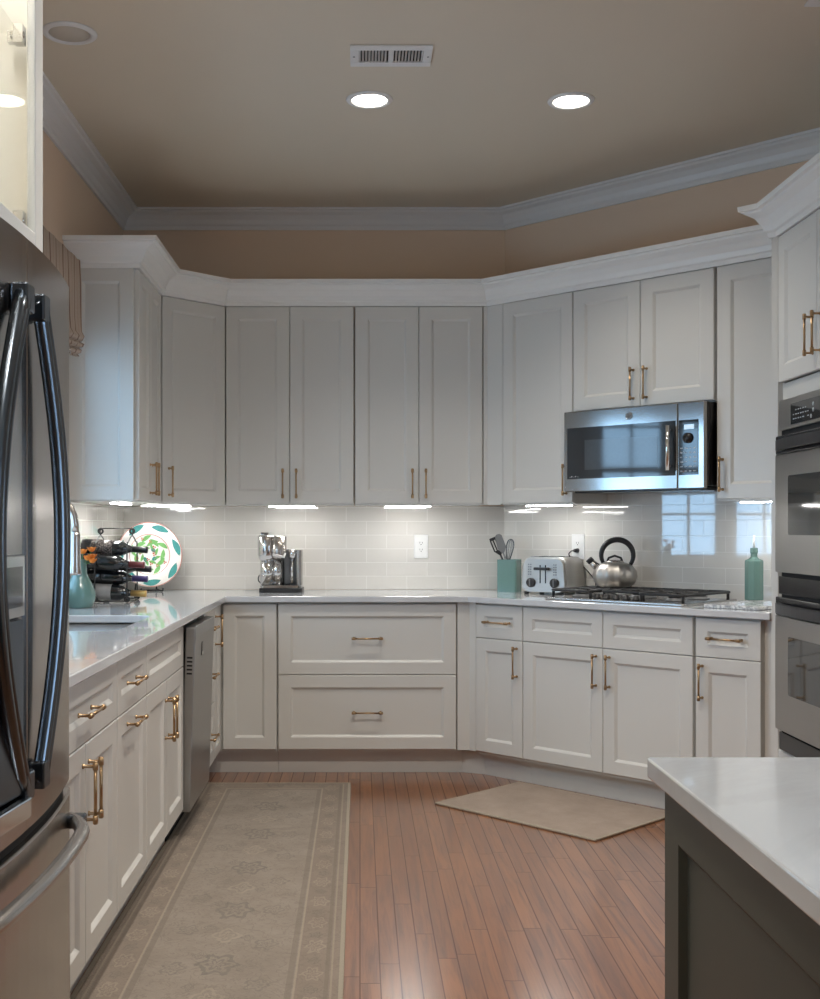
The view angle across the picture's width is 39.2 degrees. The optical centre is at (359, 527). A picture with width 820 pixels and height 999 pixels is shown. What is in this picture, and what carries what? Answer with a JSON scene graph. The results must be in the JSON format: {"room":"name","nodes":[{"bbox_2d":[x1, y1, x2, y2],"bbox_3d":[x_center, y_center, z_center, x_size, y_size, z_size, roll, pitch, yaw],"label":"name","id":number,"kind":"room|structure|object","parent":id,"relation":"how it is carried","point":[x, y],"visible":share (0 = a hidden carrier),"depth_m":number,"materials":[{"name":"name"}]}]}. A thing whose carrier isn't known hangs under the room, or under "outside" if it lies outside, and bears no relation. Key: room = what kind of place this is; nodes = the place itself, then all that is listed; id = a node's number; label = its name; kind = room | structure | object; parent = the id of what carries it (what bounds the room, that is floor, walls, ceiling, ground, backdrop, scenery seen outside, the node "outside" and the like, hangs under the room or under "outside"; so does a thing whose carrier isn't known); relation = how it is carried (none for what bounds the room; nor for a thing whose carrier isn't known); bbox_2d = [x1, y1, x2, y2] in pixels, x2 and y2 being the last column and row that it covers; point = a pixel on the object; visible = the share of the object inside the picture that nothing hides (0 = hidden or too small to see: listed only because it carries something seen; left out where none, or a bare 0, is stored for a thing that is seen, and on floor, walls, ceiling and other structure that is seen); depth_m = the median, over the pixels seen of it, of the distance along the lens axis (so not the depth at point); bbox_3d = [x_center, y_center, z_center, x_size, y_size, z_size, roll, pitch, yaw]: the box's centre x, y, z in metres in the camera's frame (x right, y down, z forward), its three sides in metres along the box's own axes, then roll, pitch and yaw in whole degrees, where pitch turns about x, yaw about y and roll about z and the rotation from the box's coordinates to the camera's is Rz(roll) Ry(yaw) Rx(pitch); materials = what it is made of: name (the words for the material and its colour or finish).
{"room":"kitchen","nodes":[
{"label":"kitchen","id":0,"kind":"room"},
{"bbox_2d":[43,130,122,505],"bbox_3d":[-1.400,-0.263,1.910,0.120,3.050,9.420,0,0,0],"label":"wall","id":1,"kind":"structure","parent":0,"point":[70,207],"depth_m":5.27,"materials":[{"name":"beige paint"}]},
{"bbox_2d":[0,0,42,252],"bbox_3d":[-1.020,-1.141,2.107,0.620,1.115,0.945,0,0,0],"label":"upper cabinet","id":2,"kind":"object","parent":1,"relation":"attached to","point":[21,21],"visible":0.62,"depth_m":2.55,"materials":[{"name":"paint"}]},
{"bbox_2d":[43,226,84,356],"bbox_3d":[-1.279,-0.983,4.237,0.120,0.510,1.755,0,0,0],"label":"roman shade","id":3,"kind":"object","parent":1,"relation":"attached to","point":[65,261],"visible":0.25,"depth_m":4.93,"materials":[{"name":"fabric"}]},
{"bbox_2d":[70,501,123,585],"bbox_3d":[-1.336,0.112,4.545,0.007,0.470,3.891,0,0,0],"label":"tile backsplash","id":4,"kind":"structure","parent":1,"relation":"attached to","point":[92,517],"depth_m":5.88,"materials":[{"name":"white tile"}]},
{"bbox_2d":[69,268,160,503],"bbox_3d":[-1.157,-0.666,5.576,0.363,1.084,0.617,0,0,0],"label":"upper cabinet","id":5,"kind":"object","parent":1,"relation":"attached to","point":[115,378],"visible":1,"depth_m":5.28,"materials":[{"name":"paint"}]},
{"bbox_2d":[108,502,131,504],"bbox_3d":[-1.150,-0.118,5.520,0.050,0.010,0.300,0,0,0],"label":"light","id":6,"kind":"object","parent":5,"relation":"attached to","point":[118,503],"visible":0.96,"depth_m":5.46,"materials":[{"name":"white plastic"}]},
{"bbox_2d":[107,296,228,505],"bbox_3d":[-1.030,-0.666,6.189,0.612,1.084,0.614,0,0,0],"label":"upper cabinet","id":7,"kind":"object","parent":1,"relation":"attached to","point":[193,333],"visible":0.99,"depth_m":6.04,"materials":[{"name":"paint"}]},
{"bbox_2d":[140,504,191,506],"bbox_3d":[-1.032,-0.118,6.120,0.050,0.010,0.300,0,0,45],"label":"light","id":8,"kind":"object","parent":7,"relation":"attached to","point":[150,505],"visible":1,"depth_m":6.08,"materials":[{"name":"white plastic"}]},
{"bbox_2d":[150,506,190,506],"bbox_3d":[-1.030,-0.115,6.117,0.043,0.004,0.288,0,0,45],"label":"diffuser","id":9,"kind":"object","parent":8,"relation":"attached to","point":[150,506],"depth_m":6.11,"materials":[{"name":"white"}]},
{"bbox_2d":[62,224,771,305],"bbox_3d":[0.285,-1.253,5.554,3.245,0.126,1.303,0,0,0],"label":"trim","id":10,"kind":"structure","parent":1,"relation":"attached to","point":[147,254],"depth_m":5.81,"materials":[{"name":"white paint"}]},
{"bbox_2d":[87,570,147,584],"bbox_3d":[-1.162,0.232,5.452,0.314,0.082,0.074,0,0,0],"label":"wine bottle","id":11,"kind":"object","parent":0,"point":[101,577],"visible":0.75,"depth_m":5.42,"materials":[{"name":"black glass"}]},
{"bbox_2d":[123,230,504,589],"bbox_3d":[-0.261,-0.263,6.560,2.159,3.050,0.120,0,0,0],"label":"wall","id":12,"kind":"structure","parent":0,"point":[231,254],"depth_m":6.50,"materials":[{"name":"beige paint"}]},
{"bbox_2d":[226,306,353,505],"bbox_3d":[-0.378,-0.666,6.316,0.691,1.084,0.363,0,0,0],"label":"upper cabinet","id":13,"kind":"object","parent":12,"relation":"attached to","point":[290,369],"visible":1,"depth_m":6.18,"materials":[{"name":"paint"}]},
{"bbox_2d":[268,505,315,506],"bbox_3d":[-0.369,-0.118,6.240,0.255,0.010,0.050,0,0,0],"label":"light","id":14,"kind":"object","parent":13,"relation":"attached to","point":[268,505],"visible":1,"depth_m":6.21,"materials":[{"name":"white plastic"}]},
{"bbox_2d":[269,506,314,506],"bbox_3d":[-0.369,-0.115,6.237,0.245,0.004,0.043,0,0,0],"label":"diffuser","id":15,"kind":"object","parent":14,"relation":"attached to","point":[269,506],"depth_m":6.21,"materials":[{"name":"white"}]},
{"bbox_2d":[124,506,503,588],"bbox_3d":[-0.262,0.112,6.496,2.154,0.470,0.007,0,0,0],"label":"tile backsplash","id":16,"kind":"structure","parent":12,"relation":"attached to","point":[343,547],"depth_m":6.49,"materials":[{"name":"white tile"}]},
{"bbox_2d":[414,535,427,557],"bbox_3d":[0.344,0.104,6.487,0.080,0.134,0.008,0,0,0],"label":"wall outlet","id":17,"kind":"object","parent":16,"relation":"attached to","point":[420,541],"visible":1,"depth_m":6.49,"materials":[{"name":"white plastic"}]},
{"bbox_2d":[418,540,423,551],"bbox_3d":[0.344,0.104,6.484,0.034,0.068,0.002,0,0,0],"label":"receptacle","id":18,"kind":"object","parent":17,"relation":"attached to","point":[420,542],"depth_m":6.48,"materials":[{"name":"white plastic"}]},
{"bbox_2d":[355,306,482,505],"bbox_3d":[0.317,-0.666,6.316,0.689,1.084,0.363,0,0,0],"label":"upper cabinet","id":19,"kind":"object","parent":12,"relation":"attached to","point":[419,369],"visible":1,"depth_m":6.18,"materials":[{"name":"paint"}]},
{"bbox_2d":[384,505,431,506],"bbox_3d":[0.260,-0.118,6.240,0.255,0.010,0.050,0,0,0],"label":"light","id":20,"kind":"object","parent":19,"relation":"attached to","point":[384,505],"visible":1,"depth_m":6.21,"materials":[{"name":"white plastic"}]},
{"bbox_2d":[385,506,430,506],"bbox_3d":[0.260,-0.115,6.237,0.245,0.004,0.043,0,0,0],"label":"diffuser","id":21,"kind":"object","parent":20,"relation":"attached to","point":[385,506],"depth_m":6.21,"materials":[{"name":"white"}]},
{"bbox_2d":[70,772,664,998],"bbox_3d":[0.495,1.292,1.850,3.970,0.060,9.600,0,0,0],"label":"floor","id":22,"kind":"structure","parent":0,"point":[443,902],"depth_m":3.90,"materials":[{"name":"brown wood"}]},
{"bbox_2d":[0,217,89,998],"bbox_3d":[-0.938,0.363,2.095,0.788,1.797,0.910,0,0,0],"label":"refrigerator","id":23,"kind":"object","parent":22,"relation":"on","point":[38,851],"visible":1,"depth_m":2.12,"materials":[{"name":"grey metal"}]},
{"bbox_2d":[65,662,116,993],"bbox_3d":[-1.002,0.821,2.970,0.666,0.883,0.771,0,0,0],"label":"base cabinet","id":24,"kind":"object","parent":22,"relation":"on","point":[92,782],"visible":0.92,"depth_m":3.06,"materials":[{"name":"paint"}]},
{"bbox_2d":[69,590,771,687],"bbox_3d":[0.495,0.363,4.537,3.668,0.030,3.924,0,0,0],"label":"countertop","id":25,"kind":"structure","parent":24,"relation":"on","point":[154,616],"depth_m":5.10,"materials":[{"name":"white stone"}]},
{"bbox_2d":[70,502,81,574],"bbox_3d":[-1.143,0.102,4.029,0.320,0.492,0.116,0,0,0],"label":"kitchen faucet","id":26,"kind":"object","parent":25,"relation":"on","point":[75,567],"visible":0.4,"depth_m":4.05,"materials":[{"name":"silver metal"}]},
{"bbox_2d":[69,559,95,607],"bbox_3d":[-1.225,0.242,5.030,0.136,0.212,0.136,0,0,0],"label":"flower vase","id":27,"kind":"object","parent":25,"relation":"on","point":[82,593],"visible":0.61,"depth_m":4.98,"materials":[{"name":"teal ceramic"}]},
{"bbox_2d":[81,547,96,563],"bbox_3d":[-1.209,0.150,5.018,0.125,0.137,0.091,0,0,-17],"label":"bunch","id":28,"kind":"object","parent":27,"relation":"in","point":[90,557],"visible":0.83,"depth_m":5.00,"materials":[{"name":"orange plant"}]},
{"bbox_2d":[69,623,133,630],"bbox_3d":[-1.020,0.474,4.230,0.432,0.188,0.742,0,0,0],"label":"sink","id":29,"kind":"object","parent":25,"relation":"in","point":[72,626],"visible":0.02,"depth_m":4.59,"materials":[{"name":"metal"}]},
{"bbox_2d":[94,528,139,602],"bbox_3d":[-1.160,0.173,5.478,0.182,0.348,0.260,0,0,0],"label":"wine rack","id":30,"kind":"object","parent":25,"relation":"on","point":[127,598],"visible":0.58,"depth_m":5.36,"materials":[{"name":"metal"}]},
{"bbox_2d":[81,554,144,570],"bbox_3d":[-1.170,0.162,5.408,0.314,0.083,0.074,0,0,0],"label":"wine bottle","id":31,"kind":"object","parent":30,"relation":"in","point":[103,562],"visible":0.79,"depth_m":5.38,"materials":[{"name":"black glass"}]},
{"bbox_2d":[80,539,147,555],"bbox_3d":[-1.163,0.092,5.450,0.314,0.083,0.075,0,0,0],"label":"wine bottle","id":32,"kind":"object","parent":30,"relation":"in","point":[103,547],"visible":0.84,"depth_m":5.42,"materials":[{"name":"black glass"}]},
{"bbox_2d":[92,583,146,599],"bbox_3d":[-1.162,0.300,5.418,0.314,0.081,0.075,0,0,0],"label":"wine bottle","id":33,"kind":"object","parent":30,"relation":"in","point":[103,591],"visible":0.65,"depth_m":5.39,"materials":[{"name":"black glass"}]},
{"bbox_2d":[122,566,151,573],"bbox_3d":[-1.162,0.188,5.540,0.314,0.082,0.074,0,0,0],"label":"wine bottle","id":34,"kind":"object","parent":30,"relation":"in","point":[147,568],"visible":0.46,"depth_m":5.53,"materials":[{"name":"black glass"}]},
{"bbox_2d":[134,583,163,590],"bbox_3d":[-1.155,0.272,6.297,0.130,0.150,0.154,0,0,-24],"label":"plate stand","id":35,"kind":"object","parent":25,"relation":"on","point":[156,589],"visible":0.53,"depth_m":6.32,"materials":[{"name":"black metal"}]},
{"bbox_2d":[120,522,181,586],"bbox_3d":[-1.147,0.144,6.281,0.360,0.354,0.074,0,0,-24],"label":"decorative plate","id":36,"kind":"object","parent":35,"relation":"on","point":[164,554],"visible":0.74,"depth_m":6.30,"materials":[{"name":"white ceramic"}]},
{"bbox_2d":[258,532,303,592],"bbox_3d":[-0.437,0.185,6.272,0.254,0.325,0.215,0,0,0],"label":"coffee machine","id":37,"kind":"object","parent":25,"relation":"on","point":[281,568],"visible":1,"depth_m":6.23,"materials":[{"name":"silver plastic"}]},
{"bbox_2d":[497,559,520,591],"bbox_3d":[0.818,0.260,6.300,0.110,0.176,0.110,0,0,24],"label":"utensil crock","id":38,"kind":"object","parent":25,"relation":"on","point":[508,571],"visible":0.92,"depth_m":6.25,"materials":[{"name":"teal ceramic"}]},
{"bbox_2d":[489,537,503,559],"bbox_3d":[0.781,0.189,6.301,0.145,0.294,0.010,0,0,4],"label":"slotted turner","id":39,"kind":"object","parent":38,"relation":"in","point":[497,551],"visible":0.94,"depth_m":6.30,"materials":[{"name":"black plastic"}]},
{"bbox_2d":[495,534,505,559],"bbox_3d":[0.793,0.183,6.280,0.112,0.304,0.010,0,0,2],"label":"serving spoon","id":40,"kind":"object","parent":38,"relation":"in","point":[501,546],"visible":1,"depth_m":6.28,"materials":[{"name":"grey plastic"}]},
{"bbox_2d":[506,539,513,559],"bbox_3d":[0.820,0.197,6.332,0.060,0.275,0.044,0,0,0],"label":"whisk","id":41,"kind":"object","parent":38,"relation":"in","point":[511,540],"visible":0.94,"depth_m":6.33,"materials":[{"name":"grey metal"}]},
{"bbox_2d":[522,556,584,594],"bbox_3d":[1.010,0.249,6.067,0.262,0.197,0.245,0,0,38],"label":"toaster","id":42,"kind":"object","parent":25,"relation":"on","point":[541,574],"visible":0.93,"depth_m":6.00,"materials":[{"name":"silver metal"}]},
{"bbox_2d":[545,585,736,605],"bbox_3d":[1.343,0.322,5.531,0.765,0.052,0.500,0,0,45],"label":"gas cooktop","id":43,"kind":"object","parent":25,"relation":"in","point":[634,595],"visible":0.98,"depth_m":5.41,"materials":[{"name":"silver metal"}]},
{"bbox_2d":[586,537,636,586],"bbox_3d":[1.285,0.170,5.800,0.218,0.252,0.218,0,0,-31],"label":"kettle","id":44,"kind":"object","parent":43,"relation":"on","point":[610,573],"visible":1,"depth_m":5.75,"materials":[{"name":"silver metal"}]},
{"bbox_2d":[704,600,771,609],"bbox_3d":[1.718,0.340,5.060,0.265,0.015,0.365,0,0,45],"label":"marble board","id":45,"kind":"object","parent":25,"relation":"on","point":[742,604],"visible":0.77,"depth_m":4.99,"materials":[{"name":"white stone"}]},
{"bbox_2d":[745,535,762,600],"bbox_3d":[1.812,0.182,5.290,0.086,0.298,0.082,0,0,0],"label":"oil bottle","id":46,"kind":"object","parent":25,"relation":"on","point":[753,565],"visible":1,"depth_m":5.26,"materials":[{"name":"teal glass"}]},
{"bbox_2d":[91,646,148,959],"bbox_3d":[-1.002,0.821,3.588,0.666,0.883,0.460,0,0,0],"label":"base cabinet","id":47,"kind":"object","parent":22,"relation":"on","point":[131,718],"visible":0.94,"depth_m":3.59,"materials":[{"name":"paint"}]},
{"bbox_2d":[124,626,182,906],"bbox_3d":[-1.002,0.821,4.219,0.666,0.883,0.798,0,0,0],"label":"base cabinet","id":48,"kind":"object","parent":22,"relation":"on","point":[164,656],"visible":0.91,"depth_m":4.17,"materials":[{"name":"paint"}]},
{"bbox_2d":[165,616,213,841],"bbox_3d":[-0.985,0.828,4.928,0.648,0.868,0.602,0,0,0],"label":"dishwasher","id":49,"kind":"object","parent":22,"relation":"on","point":[198,635],"visible":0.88,"depth_m":4.77,"materials":[{"name":"grey metal"}]},
{"bbox_2d":[197,609,219,765],"bbox_3d":[-1.002,0.821,5.419,0.666,0.883,0.362,0,0,0],"label":"base cabinet","id":50,"kind":"object","parent":22,"relation":"on","point":[210,613],"visible":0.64,"depth_m":5.53,"materials":[{"name":"paint"}]},
{"bbox_2d":[70,782,350,998],"bbox_3d":[-0.410,1.258,4.135,0.731,0.008,3.070,0,0,0],"label":"runner rug","id":51,"kind":"object","parent":22,"relation":"on","point":[245,897],"visible":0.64,"depth_m":3.81,"materials":[{"name":"beige fabric"}]},
{"bbox_2d":[209,602,277,771],"bbox_3d":[-0.880,0.821,6.048,0.912,0.883,0.896,0,0,0],"label":"base cabinet","id":52,"kind":"object","parent":22,"relation":"on","point":[245,642],"visible":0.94,"depth_m":5.87,"materials":[{"name":"paint"}]},
{"bbox_2d":[278,602,456,771],"bbox_3d":[0.037,0.821,6.163,0.918,0.883,0.666,0,0,0],"label":"base cabinet","id":53,"kind":"object","parent":22,"relation":"on","point":[363,686],"visible":1,"depth_m":5.88,"materials":[{"name":"paint"}]},
{"bbox_2d":[456,602,531,782],"bbox_3d":[0.844,0.821,5.997,0.667,0.883,0.447,0,0,-45],"label":"base cabinet","id":54,"kind":"object","parent":22,"relation":"on","point":[490,641],"visible":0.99,"depth_m":5.79,"materials":[{"name":"paint"}]},
{"bbox_2d":[435,782,664,841],"bbox_3d":[0.868,1.257,5.152,0.620,0.010,0.875,0,0,-44],"label":"kitchen mat","id":55,"kind":"object","parent":22,"relation":"on","point":[592,818],"visible":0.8,"depth_m":5.10,"materials":[{"name":"beige fabric"}]},
{"bbox_2d":[523,606,695,808],"bbox_3d":[1.323,0.821,5.511,0.915,0.883,0.655,0,0,45],"label":"base cabinet","id":56,"kind":"object","parent":22,"relation":"on","point":[606,693],"visible":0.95,"depth_m":5.30,"materials":[{"name":"paint"}]},
{"bbox_2d":[696,616,771,756],"bbox_3d":[1.753,0.821,5.050,0.342,0.883,0.610,0,0,45],"label":"base cabinet","id":57,"kind":"object","parent":22,"relation":"on","point":[734,655],"visible":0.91,"depth_m":4.86,"materials":[{"name":"paint"}]},
{"bbox_2d":[665,792,819,998],"bbox_3d":[0.957,0.821,0.917,1.000,0.883,1.620,0,0,0],"label":"kitchen island","id":58,"kind":"object","parent":22,"relation":"on","point":[730,933],"visible":0.57,"depth_m":1.47,"materials":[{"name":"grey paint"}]},
{"bbox_2d":[647,757,819,925],"bbox_3d":[1.028,0.363,0.916,1.185,0.030,1.663,0,0,0],"label":"island countertop","id":59,"kind":"structure","parent":58,"relation":"on","point":[766,810],"depth_m":1.44,"materials":[{"name":"white stone"}]},
{"bbox_2d":[772,209,819,756],"bbox_3d":[1.998,0.027,4.309,0.659,2.470,0.819,0,0,0],"label":"tall cabinet","id":60,"kind":"object","parent":22,"relation":"on","point":[796,253],"visible":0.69,"depth_m":4.59,"materials":[{"name":"paint"}]},
{"bbox_2d":[737,152,819,238],"bbox_3d":[1.709,-1.253,4.425,0.323,0.126,1.050,0,0,0],"label":"trim","id":61,"kind":"structure","parent":60,"relation":"on","point":[797,197],"depth_m":4.44,"materials":[{"name":"white paint"}]},
{"bbox_2d":[775,389,819,756],"bbox_3d":[1.958,0.191,4.300,0.657,1.410,0.724,0,0,0],"label":"double oven","id":62,"kind":"object","parent":60,"relation":"in","point":[797,458],"visible":0.99,"depth_m":4.41,"materials":[{"name":"silver metal"}]},
{"bbox_2d":[43,0,819,206],"bbox_3d":[0.495,-1.818,1.850,3.970,0.060,9.600,0,0,0],"label":"ceiling","id":63,"kind":"structure","parent":0,"point":[188,103],"depth_m":4.70,"materials":[{"name":"paint"}]},
{"bbox_2d":[43,21,97,44],"bbox_3d":[-1.049,-1.783,4.154,0.198,0.010,0.198,0,0,0],"label":"recessed light","id":64,"kind":"object","parent":63,"relation":"in","point":[63,32],"visible":0.97,"depth_m":4.14,"materials":[{"name":"paint"}]},
{"bbox_2d":[346,91,392,108],"bbox_3d":[0.040,-1.783,4.799,0.196,0.008,0.196,0,0,0],"label":"recessed light","id":65,"kind":"object","parent":63,"relation":"in","point":[362,99],"visible":1,"depth_m":4.79,"materials":[{"name":"paint"}]},
{"bbox_2d":[350,45,432,66],"bbox_3d":[0.117,-1.783,4.345,0.308,0.009,0.188,0,0,0],"label":"ceiling vent","id":66,"kind":"object","parent":63,"relation":"in","point":[360,55],"visible":1,"depth_m":4.34,"materials":[{"name":"metal"}]},
{"bbox_2d":[547,92,594,109],"bbox_3d":[0.882,-1.783,4.810,0.196,0.008,0.196,0,0,0],"label":"recessed light","id":67,"kind":"object","parent":63,"relation":"in","point":[568,100],"visible":1,"depth_m":4.80,"materials":[{"name":"white"}]},
{"bbox_2d":[804,0,819,6],"bbox_3d":[1.671,-1.783,3.836,0.308,0.009,0.188,0,0,0],"label":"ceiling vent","id":68,"kind":"object","parent":63,"relation":"in","point":[810,3],"visible":1,"depth_m":3.90,"materials":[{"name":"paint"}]},
{"bbox_2d":[505,160,808,592],"bbox_3d":[1.617,-0.263,5.787,2.236,3.050,0.120,0,0,45],"label":"wall","id":69,"kind":"structure","parent":0,"point":[710,208],"depth_m":5.88,"materials":[{"name":"beige paint"}]},
{"bbox_2d":[43,72,819,229],"bbox_3d":[0.495,-1.735,1.850,3.670,0.104,9.300,0,0,0],"label":"trim","id":70,"kind":"structure","parent":69,"relation":"attached to","point":[60,125],"depth_m":6.15,"materials":[{"name":"paint"}]},
{"bbox_2d":[483,291,606,504],"bbox_3d":[0.951,-0.666,6.105,0.358,1.084,0.611,0,0,-45],"label":"upper cabinet","id":71,"kind":"object","parent":69,"relation":"attached to","point":[528,344],"visible":0.81,"depth_m":6.01,"materials":[{"name":"paint"}]},
{"bbox_2d":[525,504,573,505],"bbox_3d":[0.981,-0.118,5.963,0.270,0.010,0.050,0,0,45],"label":"light","id":72,"kind":"object","parent":71,"relation":"attached to","point":[526,504],"visible":0.96,"depth_m":5.93,"materials":[{"name":"white plastic"}]},
{"bbox_2d":[535,505,571,505],"bbox_3d":[0.979,-0.115,5.960,0.259,0.004,0.043,0,0,45],"label":"diffuser","id":73,"kind":"object","parent":72,"relation":"attached to","point":[535,505],"depth_m":5.91,"materials":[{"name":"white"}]},
{"bbox_2d":[504,492,771,601],"bbox_3d":[1.571,0.054,5.742,2.134,0.585,0.007,0,0,45],"label":"tile backsplash","id":74,"kind":"structure","parent":69,"relation":"attached to","point":[691,540],"depth_m":5.77,"materials":[{"name":"white tile"}]},
{"bbox_2d":[572,534,584,558],"bbox_3d":[1.163,0.100,6.138,0.080,0.134,0.008,0,0,45],"label":"wall outlet","id":75,"kind":"object","parent":74,"relation":"attached to","point":[578,540],"visible":0.94,"depth_m":6.13,"materials":[{"name":"white plastic"}]},
{"bbox_2d":[575,540,579,552],"bbox_3d":[1.161,0.100,6.136,0.034,0.068,0.002,0,0,45],"label":"receptacle","id":76,"kind":"object","parent":75,"relation":"attached to","point":[577,542],"depth_m":6.14,"materials":[{"name":"white plastic"}]},
{"bbox_2d":[568,548,595,585],"bbox_3d":[1.185,0.228,6.095,0.154,0.242,0.051,0,0,29],"label":"power cord","id":77,"kind":"object","parent":75,"relation":"hanging from","point":[576,550],"visible":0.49,"depth_m":6.11,"materials":[{"name":"black plastic"}]},
{"bbox_2d":[573,267,716,411],"bbox_3d":[1.441,-0.894,5.614,0.358,0.628,0.770,0,0,-45],"label":"upper cabinet","id":78,"kind":"object","parent":69,"relation":"attached to","point":[651,341],"visible":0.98,"depth_m":5.50,"materials":[{"name":"paint"}]},
{"bbox_2d":[564,401,716,493],"bbox_3d":[1.406,-0.375,5.583,0.762,0.402,0.435,0,0,45],"label":"microwave","id":79,"kind":"object","parent":78,"relation":"attached to","point":[672,447],"visible":0.97,"depth_m":5.42,"materials":[{"name":"silver metal"}]},
{"bbox_2d":[717,257,771,501],"bbox_3d":[1.848,-0.666,5.202,0.350,1.084,0.376,0,0,-45],"label":"upper cabinet","id":80,"kind":"object","parent":69,"relation":"attached to","point":[744,289],"visible":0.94,"depth_m":5.15,"materials":[{"name":"paint"}]},
{"bbox_2d":[739,500,771,502],"bbox_3d":[1.815,-0.118,5.114,0.050,0.010,0.250,0,0,-45],"label":"light","id":81,"kind":"object","parent":80,"relation":"attached to","point":[746,501],"visible":0.64,"depth_m":5.13,"materials":[{"name":"white plastic"}]},
{"bbox_2d":[740,501,771,502],"bbox_3d":[1.813,-0.115,5.112,0.240,0.004,0.043,0,0,45],"label":"diffuser","id":82,"kind":"object","parent":81,"relation":"attached to","point":[740,501],"depth_m":5.13,"materials":[{"name":"white plastic"}]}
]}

